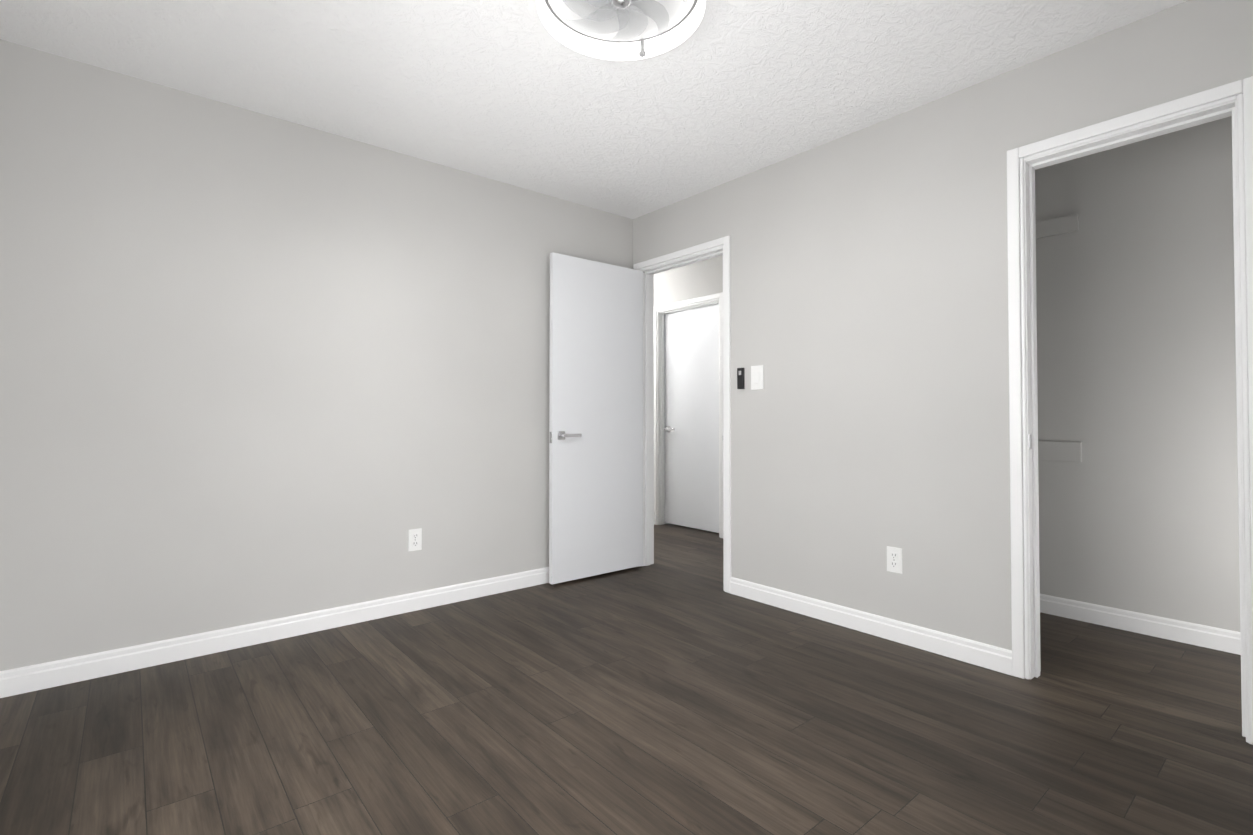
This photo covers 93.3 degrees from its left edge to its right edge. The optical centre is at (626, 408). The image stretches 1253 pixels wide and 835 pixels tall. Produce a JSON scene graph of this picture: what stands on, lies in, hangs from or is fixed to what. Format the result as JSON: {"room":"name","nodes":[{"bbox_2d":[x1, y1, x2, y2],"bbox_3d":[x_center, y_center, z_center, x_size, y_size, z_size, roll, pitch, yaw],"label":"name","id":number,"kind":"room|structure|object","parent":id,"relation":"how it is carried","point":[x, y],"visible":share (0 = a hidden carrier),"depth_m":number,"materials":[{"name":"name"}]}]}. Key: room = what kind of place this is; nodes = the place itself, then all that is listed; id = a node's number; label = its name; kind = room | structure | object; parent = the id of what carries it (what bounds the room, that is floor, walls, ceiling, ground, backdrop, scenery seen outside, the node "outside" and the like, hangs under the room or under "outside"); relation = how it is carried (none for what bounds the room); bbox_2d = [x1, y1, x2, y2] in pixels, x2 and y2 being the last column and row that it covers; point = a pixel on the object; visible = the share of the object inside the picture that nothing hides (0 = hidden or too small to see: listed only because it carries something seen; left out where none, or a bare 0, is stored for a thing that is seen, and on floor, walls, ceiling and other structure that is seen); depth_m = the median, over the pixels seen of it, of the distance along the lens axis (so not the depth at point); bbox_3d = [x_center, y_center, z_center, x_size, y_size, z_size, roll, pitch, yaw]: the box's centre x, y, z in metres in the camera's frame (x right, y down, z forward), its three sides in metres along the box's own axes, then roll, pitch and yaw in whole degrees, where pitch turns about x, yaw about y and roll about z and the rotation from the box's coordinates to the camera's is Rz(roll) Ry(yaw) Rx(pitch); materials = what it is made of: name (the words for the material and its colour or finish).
{"room":"empty bedroom","nodes":[
{"label":"empty bedroom","id":0,"kind":"room"},
{"bbox_2d":[0,39,632,670],"bbox_3d":[-1.235,-0.139,3.186,3.244,2.440,0.120,1,-1,-40],"label":"wall","id":1,"kind":"structure","parent":0,"point":[256,367],"depth_m":2.69,"materials":[{"name":"grey paint"}]},
{"bbox_2d":[0,567,548,697],"bbox_3d":[-1.131,1.034,3.160,3.094,0.095,0.023,1,-1,-40],"label":"baseboard","id":2,"kind":"structure","parent":1,"relation":"attached to","point":[26,679],"depth_m":2.65,"materials":[{"name":"white wood"}]},
{"bbox_2d":[408,528,421,551],"bbox_3d":[-1.133,0.705,3.174,0.070,0.115,0.008,1,-1,-40],"label":"outlet","id":3,"kind":"object","parent":1,"relation":"attached to","point":[414,539],"visible":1,"depth_m":3.17,"materials":[{"name":"white plastic"}]},
{"bbox_2d":[0,0,1187,218],"bbox_3d":[-0.088,-1.387,3.299,5.120,0.060,6.720,1,-1,-40],"label":"ceiling","id":4,"kind":"structure","parent":0,"point":[514,92],"depth_m":2.40,"materials":[{"name":"white paint"}]},
{"bbox_2d":[537,0,705,60],"bbox_3d":[-0.018,-1.344,1.959,0.554,0.070,0.554,1,-1,-40],"label":"fan light","id":5,"kind":"object","parent":4,"relation":"attached to","point":[621,30],"visible":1,"depth_m":2.09,"materials":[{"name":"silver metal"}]},
{"bbox_2d":[0,523,1252,834],"bbox_3d":[-0.088,1.113,3.258,5.120,0.060,6.720,1,-1,-40],"label":"floor","id":6,"kind":"structure","parent":0,"point":[674,689],"depth_m":1.94,"materials":[{"name":"brown wood"}]},
{"bbox_2d":[642,247,722,565],"bbox_3d":[0.385,0.059,3.869,0.120,2.068,0.780,1,-1,-40],"label":"lining","id":7,"kind":"object","parent":6,"relation":"on","point":[648,482],"depth_m":4.16,"materials":[{"name":"white wood"}]},
{"bbox_2d":[549,252,642,583],"bbox_3d":[-0.176,0.061,3.862,0.747,2.027,0.139,1,-1,-40],"label":"room door","id":8,"kind":"structure","parent":7,"relation":"attached to","point":[596,434],"depth_m":3.82,"materials":[{"name":"white wood"}]},
{"bbox_2d":[664,304,718,532],"bbox_3d":[0.626,0.087,5.469,0.139,2.027,0.763,1,-1,-40],"label":"hall door","id":9,"kind":"structure","parent":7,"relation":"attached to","point":[691,396],"depth_m":5.46,"materials":[{"name":"white wood"}]},
{"bbox_2d":[1024,99,1247,741],"bbox_3d":[1.824,0.031,2.158,0.120,2.068,0.620,1,-1,-40],"label":"lining","id":10,"kind":"object","parent":6,"relation":"on","point":[1156,129],"depth_m":2.32,"materials":[{"name":"white wood"}]},
{"bbox_2d":[1029,434,1031,448],"bbox_3d":[1.606,0.132,2.354,0.032,0.060,0.002,1,-1,-40],"label":"strike plate","id":11,"kind":"object","parent":10,"relation":"attached to","point":[1030,441],"visible":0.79,"depth_m":2.33,"materials":[{"name":"silver metal"}]},
{"bbox_2d":[654,255,722,306],"bbox_3d":[0.611,-0.102,5.447,0.120,2.440,4.300,1,-1,-40],"label":"wall","id":12,"kind":"structure","parent":0,"point":[696,280],"depth_m":5.40,"materials":[{"name":"grey paint"}]},
{"bbox_2d":[633,0,1252,649],"bbox_3d":[0.443,-0.129,3.803,0.120,2.440,6.600,1,-1,-40],"label":"wall","id":13,"kind":"structure","parent":0,"point":[869,304],"depth_m":2.74,"materials":[{"name":"grey paint"}]},
{"bbox_2d":[634,236,730,592],"bbox_3d":[0.333,0.036,3.826,0.013,2.109,0.865,1,-1,-40],"label":"door frame","id":14,"kind":"structure","parent":13,"relation":"attached to","point":[724,298],"depth_m":3.70,"materials":[{"name":"white wood"}]},
{"bbox_2d":[737,368,744,388],"bbox_3d":[0.663,-0.174,3.435,0.018,0.122,0.042,1,-1,-40],"label":"switch","id":15,"kind":"object","parent":13,"relation":"attached to","point":[740,378],"visible":1,"depth_m":3.43,"materials":[{"name":"black plastic"}]},
{"bbox_2d":[751,365,763,389],"bbox_3d":[0.739,-0.174,3.351,0.010,0.136,0.084,1,-1,-40],"label":"switch plate","id":16,"kind":"object","parent":13,"relation":"attached to","point":[757,377],"visible":1,"depth_m":3.35,"materials":[{"name":"white plastic"}]},
{"bbox_2d":[730,577,1011,675],"bbox_3d":[1.079,1.030,2.924,0.014,0.095,1.448,1,-1,-40],"label":"baseboard","id":17,"kind":"structure","parent":13,"relation":"attached to","point":[980,654],"depth_m":2.76,"materials":[{"name":"white wood"}]},
{"bbox_2d":[887,546,901,573],"bbox_3d":[1.240,0.702,2.742,0.008,0.115,0.070,1,-1,-40],"label":"outlet","id":18,"kind":"object","parent":13,"relation":"attached to","point":[894,559],"visible":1,"depth_m":2.74,"materials":[{"name":"white plastic"}]},
{"bbox_2d":[1007,76,1252,744],"bbox_3d":[1.772,0.008,2.115,0.013,2.109,0.705,1,-1,-40],"label":"door frame","id":19,"kind":"structure","parent":13,"relation":"attached to","point":[1240,92],"depth_m":2.22,"materials":[{"name":"white wood"}]},
{"bbox_2d":[1035,116,1239,631],"bbox_3d":[2.589,-0.145,2.799,0.120,2.440,2.300,1,-1,-40],"label":"wall","id":20,"kind":"structure","parent":0,"point":[1136,368],"depth_m":2.82,"materials":[{"name":"grey paint"}]},
{"bbox_2d":[1036,214,1081,461],"bbox_3d":[2.055,-0.356,3.329,0.019,1.270,0.806,1,-1,-40],"label":"trim","id":21,"kind":"structure","parent":20,"relation":"attached to","point":[1061,451],"depth_m":3.08,"materials":[{"name":"grey paint"}]},
{"bbox_2d":[1040,594,1240,654],"bbox_3d":[2.538,1.027,2.737,0.014,0.095,2.300,1,-1,-40],"label":"baseboard","id":22,"kind":"structure","parent":20,"relation":"attached to","point":[1205,636],"depth_m":2.81,"materials":[{"name":"white wood"}]}
]}

